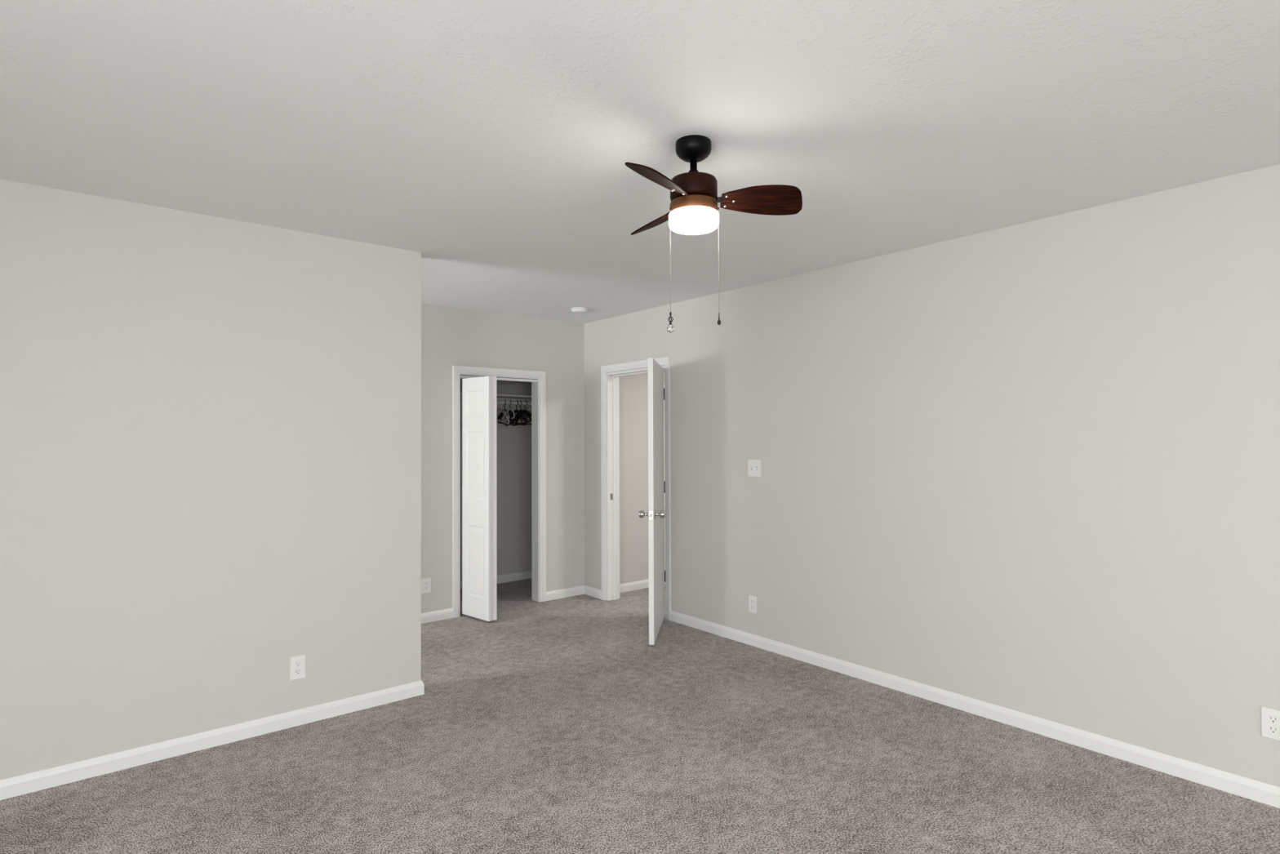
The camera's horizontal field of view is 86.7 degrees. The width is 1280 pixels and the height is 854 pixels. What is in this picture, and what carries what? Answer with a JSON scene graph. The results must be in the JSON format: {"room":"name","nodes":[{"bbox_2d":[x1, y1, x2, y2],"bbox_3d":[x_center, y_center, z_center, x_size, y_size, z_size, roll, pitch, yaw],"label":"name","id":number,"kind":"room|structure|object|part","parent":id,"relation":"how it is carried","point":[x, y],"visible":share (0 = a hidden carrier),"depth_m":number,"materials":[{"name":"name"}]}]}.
{"room":"empty bedroom","nodes":[
{"label":"empty bedroom","id":0,"kind":"room"},
{"bbox_2d":[0,178,421,779],"bbox_3d":[-2.538,0.240,2.726,3.350,2.440,0.110,1,-1,-39],"label":"wall","id":1,"kind":"structure","parent":0,"point":[211,426],"depth_m":3.07,"materials":[{"name":"grey paint"}]},
{"bbox_2d":[0,680,424,799],"bbox_3d":[-2.529,1.422,2.713,3.364,0.074,0.137,1,-1,-39],"label":"baseboard","id":2,"kind":"structure","parent":1,"relation":"attached to","point":[28,783],"depth_m":3.05,"materials":[{"name":"white paint"}]},
{"bbox_2d":[289,654,305,680],"bbox_3d":[-1.684,1.184,3.337,0.070,0.114,0.008,1,-1,-39],"label":"wall outlet","id":3,"kind":"object","parent":1,"relation":"attached to","point":[297,664],"visible":1,"depth_m":3.33,"materials":[{"name":"white plastic"}]},
{"bbox_2d":[294,668,302,675],"bbox_3d":[-1.682,1.203,3.334,0.033,0.027,0.003,0,-1,-39],"label":"receptacle","id":4,"kind":"object","parent":3,"relation":"attached to","point":[297,671],"depth_m":3.33,"materials":[{"name":"white plastic"}]},
{"bbox_2d":[294,660,302,666],"bbox_3d":[-1.682,1.164,3.335,0.033,0.027,0.003,0,-1,-39],"label":"receptacle","id":5,"kind":"object","parent":3,"relation":"attached to","point":[297,663],"depth_m":3.33,"materials":[{"name":"white plastic"}]},
{"bbox_2d":[460,377,531,581],"bbox_3d":[-1.489,0.293,6.564,2.170,2.440,0.110,1,-1,-39],"label":"wall","id":6,"kind":"structure","parent":0,"point":[513,442],"depth_m":6.69,"materials":[{"name":"grey paint"}]},
{"bbox_2d":[460,570,531,589],"bbox_3d":[-1.445,1.475,6.499,1.950,0.074,0.014,1,-1,-39],"label":"baseboard","id":7,"kind":"structure","parent":6,"relation":"attached to","point":[524,575],"depth_m":6.66,"materials":[{"name":"white paint"}]},
{"bbox_2d":[460,392,531,406],"bbox_3d":[-1.358,-0.256,6.411,1.950,0.092,0.307,1,-1,-39],"label":"closet shelf","id":8,"kind":"object","parent":6,"relation":"attached to","point":[499,397],"visible":0.06,"depth_m":6.57,"materials":[{"name":"white wood"}]},
{"bbox_2d":[421,303,584,613],"bbox_3d":[-2.579,0.266,4.496,5.538,2.440,0.110,1,-1,-39],"label":"wall","id":9,"kind":"structure","parent":0,"point":[451,336],"depth_m":5.59,"materials":[{"name":"grey paint"}]},
{"bbox_2d":[422,577,431,593],"bbox_3d":[-1.633,1.214,5.182,0.070,0.114,0.008,1,-1,-39],"label":"wall outlet","id":10,"kind":"object","parent":9,"relation":"attached to","point":[426,583],"visible":1,"depth_m":5.18,"materials":[{"name":"white plastic"}]},
{"bbox_2d":[461,376,497,621],"bbox_3d":[-1.242,0.531,5.309,0.184,1.885,0.389,1,-1,-39],"label":"door","id":11,"kind":"structure","parent":9,"relation":"in","point":[479,435],"depth_m":5.21,"materials":[{"name":"white paint"}]},
{"bbox_2d":[460,374,537,382],"bbox_3d":[-1.173,-0.402,5.637,0.713,0.024,0.028,1,-1,-39],"label":"door track","id":12,"kind":"object","parent":9,"relation":"attached to","point":[461,375],"visible":0.83,"depth_m":5.68,"materials":[{"name":"white metal"}]},
{"bbox_2d":[452,365,546,617],"bbox_3d":[-1.177,0.508,5.636,0.845,1.980,0.127,1,-1,-39],"label":"door frame","id":13,"kind":"structure","parent":9,"relation":"attached to","point":[457,370],"depth_m":5.82,"materials":[{"name":"white paint"}]},
{"bbox_2d":[421,585,584,623],"bbox_3d":[-2.584,1.448,4.391,5.413,0.074,0.014,1,-1,-39],"label":"baseboard","id":14,"kind":"structure","parent":9,"relation":"attached to","point":[431,616],"depth_m":5.85,"materials":[{"name":"white paint"}]},
{"bbox_2d":[0,0,1279,324],"bbox_3d":[0.329,-1.039,2.208,7.320,0.080,9.182,1,-1,-39],"label":"ceiling","id":15,"kind":"structure","parent":0,"point":[491,141],"depth_m":2.18,"materials":[{"name":"white paint"}]},
{"bbox_2d":[570,306,588,313],"bbox_3d":[-0.485,-0.930,5.433,0.142,0.034,0.142,1,-1,-39],"label":"smoke detector","id":16,"kind":"object","parent":15,"relation":"attached to","point":[575,309],"visible":1,"depth_m":5.39,"materials":[{"name":"white plastic"}]},
{"bbox_2d":[624,134,802,333],"bbox_3d":[0.137,-0.660,2.403,0.687,0.670,0.650,1,-1,-39],"label":"ceiling fan","id":17,"kind":"object","parent":15,"relation":"hanging from","point":[694,198],"visible":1,"depth_m":2.33,"materials":[{"name":"brown wood"}]},
{"bbox_3d":[0.077,-0.787,2.584,0.143,0.006,0.291,-27,11,-25],"label":"blade","id":18,"kind":"part","parent":17,"relation":"part of","materials":[{"name":"brown wood"}]},
{"bbox_3d":[0.058,-0.793,2.167,0.143,0.006,0.291,27,14,30],"label":"blade","id":19,"kind":"part","parent":17,"relation":"part of","materials":[{"name":"brown wood"}]},
{"bbox_3d":[0.105,-0.577,2.345,0.002,0.360,0.002,0,-1,-39],"label":"pull chain","id":20,"kind":"part","parent":17,"relation":"part of","materials":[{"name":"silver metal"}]},
{"bbox_3d":[0.188,-0.717,2.369,0.174,0.055,0.174,0,-1,-39],"label":"lamp shade","id":21,"kind":"part","parent":17,"relation":"part of","materials":[{"name":"white glass"}]},
{"bbox_3d":[0.273,-0.576,2.345,0.002,0.364,0.002,0,-1,-39],"label":"pull chain","id":22,"kind":"part","parent":17,"relation":"part of","materials":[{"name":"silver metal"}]},
{"bbox_3d":[0.290,-0.795,2.372,0.095,0.003,0.056,0,-25,0],"label":"blade arm","id":23,"kind":"part","parent":17,"relation":"part of"},
{"bbox_3d":[0.428,-0.792,2.369,0.291,0.006,0.143,0,-25,0],"label":"blade","id":24,"kind":"part","parent":17,"relation":"part of","materials":[{"name":"brown wood"}]},
{"bbox_2d":[0,578,1279,853],"bbox_3d":[0.338,1.481,2.170,7.320,0.080,9.182,1,-1,-39],"label":"floor","id":25,"kind":"structure","parent":0,"point":[555,726],"depth_m":2.81,"materials":[{"name":"carpet"}]},
{"bbox_2d":[619,371,665,584],"bbox_3d":[0.270,0.288,6.621,1.562,2.440,0.110,1,-1,-39],"label":"wall","id":26,"kind":"structure","parent":0,"point":[633,388],"depth_m":6.28,"materials":[{"name":"grey paint"}]},
{"bbox_2d":[619,578,665,592],"bbox_3d":[0.313,1.470,6.556,1.562,0.074,0.014,1,-1,-39],"label":"baseboard","id":27,"kind":"structure","parent":26,"relation":"attached to","point":[630,586],"depth_m":6.25,"materials":[{"name":"white paint"}]},
{"bbox_2d":[583,164,1279,786],"bbox_3d":[2.106,0.228,3.064,0.125,2.440,8.059,1,-1,-39],"label":"wall","id":28,"kind":"structure","parent":0,"point":[1032,468],"depth_m":3.30,"materials":[{"name":"grey paint"}]},
{"bbox_2d":[600,356,671,620],"bbox_3d":[0.004,0.479,5.615,0.158,2.030,0.886,1,-1,-39],"label":"door frame","id":29,"kind":"structure","parent":28,"relation":"attached to","point":[665,361],"depth_m":5.87,"materials":[{"name":"white paint"}]},
{"bbox_2d":[639,357,665,644],"bbox_3d":[0.121,0.502,4.910,0.180,1.926,0.743,0,-1,8],"label":"door","id":30,"kind":"structure","parent":28,"relation":"in","point":[656,485],"depth_m":4.68,"materials":[{"name":"white paint"}]},
{"bbox_3d":[0.029,0.595,4.621,0.072,0.065,0.065,0,-1,8],"label":"knob","id":31,"kind":"part","parent":30,"relation":"part of","materials":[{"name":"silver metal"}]},
{"bbox_3d":[0.073,0.594,4.546,0.025,0.060,0.012,0,-1,8],"label":"latch plate","id":32,"kind":"part","parent":30,"relation":"part of","materials":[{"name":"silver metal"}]},
{"bbox_3d":[0.122,0.502,4.911,0.035,1.926,0.722,0,-1,8],"label":"panel","id":33,"kind":"part","parent":30,"relation":"part of","materials":[{"name":"white paint"}]},
{"bbox_3d":[0.136,0.594,4.606,0.072,0.065,0.065,0,-1,8],"label":"knob","id":34,"kind":"part","parent":30,"relation":"part of","materials":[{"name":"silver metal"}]},
{"bbox_2d":[748,595,756,613],"bbox_3d":[0.761,1.199,4.583,0.008,0.114,0.070,1,-1,-39],"label":"wall outlet","id":35,"kind":"object","parent":28,"relation":"attached to","point":[752,599],"visible":1,"depth_m":4.58,"materials":[{"name":"white plastic"}]},
{"bbox_2d":[747,459,761,476],"bbox_3d":[0.770,0.279,4.575,0.016,0.114,0.114,1,-1,-39],"label":"light switch","id":36,"kind":"object","parent":28,"relation":"attached to","point":[754,469],"visible":1,"depth_m":4.57,"materials":[{"name":"white plastic"}]},
{"bbox_2d":[584,585,1279,808],"bbox_3d":[2.057,1.410,3.002,0.014,0.074,8.059,1,-1,-39],"label":"baseboard","id":37,"kind":"structure","parent":28,"relation":"attached to","point":[1250,788],"depth_m":3.27,"materials":[{"name":"white paint"}]},
{"bbox_2d":[1261,706,1279,741],"bbox_3d":[2.411,1.132,2.580,0.008,0.114,0.070,1,-1,-39],"label":"wall outlet","id":38,"kind":"object","parent":28,"relation":"attached to","point":[1270,717],"visible":1,"depth_m":2.58,"materials":[{"name":"white plastic"}]},
{"bbox_2d":[1266,715,1279,724],"bbox_3d":[2.409,1.112,2.579,0.003,0.027,0.033,0,-1,-39],"label":"receptacle","id":39,"kind":"object","parent":38,"relation":"attached to","point":[1271,719],"depth_m":2.58,"materials":[{"name":"white plastic"}]},
{"bbox_2d":[1267,724,1279,733],"bbox_3d":[2.409,1.151,2.578,0.003,0.027,0.033,0,-1,-39],"label":"receptacle","id":40,"kind":"object","parent":38,"relation":"attached to","point":[1272,729],"depth_m":2.58,"materials":[{"name":"white plastic"}]},
{"bbox_3d":[-1.997,0.280,5.561,0.110,2.440,0.793,1,-1,-39],"label":"wall","id":41,"kind":"structure","parent":0,"visible":0},
{"bbox_2d":[460,399,531,404],"bbox_3d":[-1.267,-0.228,6.300,1.946,0.034,0.034,1,-1,-39],"label":"closet rod","id":42,"kind":"object","parent":41,"relation":"attached to","point":[513,402],"visible":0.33,"depth_m":6.35,"materials":[{"name":"white metal"}]},
{"bbox_2d":[496,400,507,421],"bbox_3d":[-1.322,-0.150,6.253,0.010,0.202,0.408,1,-1,-39],"label":"clothes hanger","id":43,"kind":"object","parent":42,"relation":"hanging from","point":[497,400],"visible":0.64,"depth_m":6.16,"materials":[{"name":"grey plastic"}]},
{"bbox_2d":[496,400,509,422],"bbox_3d":[-1.294,-0.143,6.263,0.010,0.214,0.408,0,-1,-35],"label":"clothes hanger","id":44,"kind":"object","parent":42,"relation":"hanging from","point":[499,400],"visible":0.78,"depth_m":6.19,"materials":[{"name":"grey plastic"}]},
{"bbox_2d":[496,400,509,424],"bbox_3d":[-1.292,-0.136,6.309,0.010,0.228,0.406,0,-1,-31],"label":"clothes hanger","id":45,"kind":"object","parent":42,"relation":"hanging from","point":[501,400],"visible":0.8,"depth_m":6.23,"materials":[{"name":"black plastic"}]},
{"bbox_2d":[497,400,511,425],"bbox_3d":[-1.264,-0.133,6.316,0.013,0.237,0.409,0,-1,-29],"label":"clothes hanger","id":46,"kind":"object","parent":42,"relation":"hanging from","point":[501,414],"visible":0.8,"depth_m":6.32,"materials":[{"name":"black plastic"}]},
{"bbox_2d":[502,400,515,425],"bbox_3d":[-1.225,-0.136,6.303,0.010,0.228,0.406,0,-1,-26],"label":"clothes hanger","id":47,"kind":"object","parent":42,"relation":"hanging from","point":[507,400],"visible":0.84,"depth_m":6.30,"materials":[{"name":"white plastic"}]},
{"bbox_2d":[505,400,515,426],"bbox_3d":[-1.206,-0.131,6.326,0.013,0.243,0.408,0,-1,-23],"label":"clothes hanger","id":48,"kind":"object","parent":42,"relation":"hanging from","point":[509,411],"visible":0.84,"depth_m":6.27,"materials":[{"name":"black plastic"}]},
{"bbox_2d":[506,400,527,425],"bbox_3d":[-1.168,-0.131,6.399,0.013,0.240,0.408,0,-1,-37],"label":"clothes hanger","id":49,"kind":"object","parent":42,"relation":"hanging from","point":[517,411],"visible":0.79,"depth_m":6.33,"materials":[{"name":"black plastic"}]},
{"bbox_2d":[511,400,531,426],"bbox_3d":[-1.121,-0.131,6.399,0.013,0.240,0.408,0,-1,-35],"label":"clothes hanger","id":50,"kind":"object","parent":42,"relation":"hanging from","point":[522,411],"visible":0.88,"depth_m":6.36,"materials":[{"name":"black plastic"}]},
{"bbox_2d":[511,400,531,424],"bbox_3d":[-1.097,-0.133,6.450,0.409,0.234,0.013,-1,-1,43],"label":"clothes hanger","id":51,"kind":"object","parent":42,"relation":"hanging from","point":[525,410],"visible":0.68,"depth_m":6.43,"materials":[{"name":"black plastic"}]}
]}

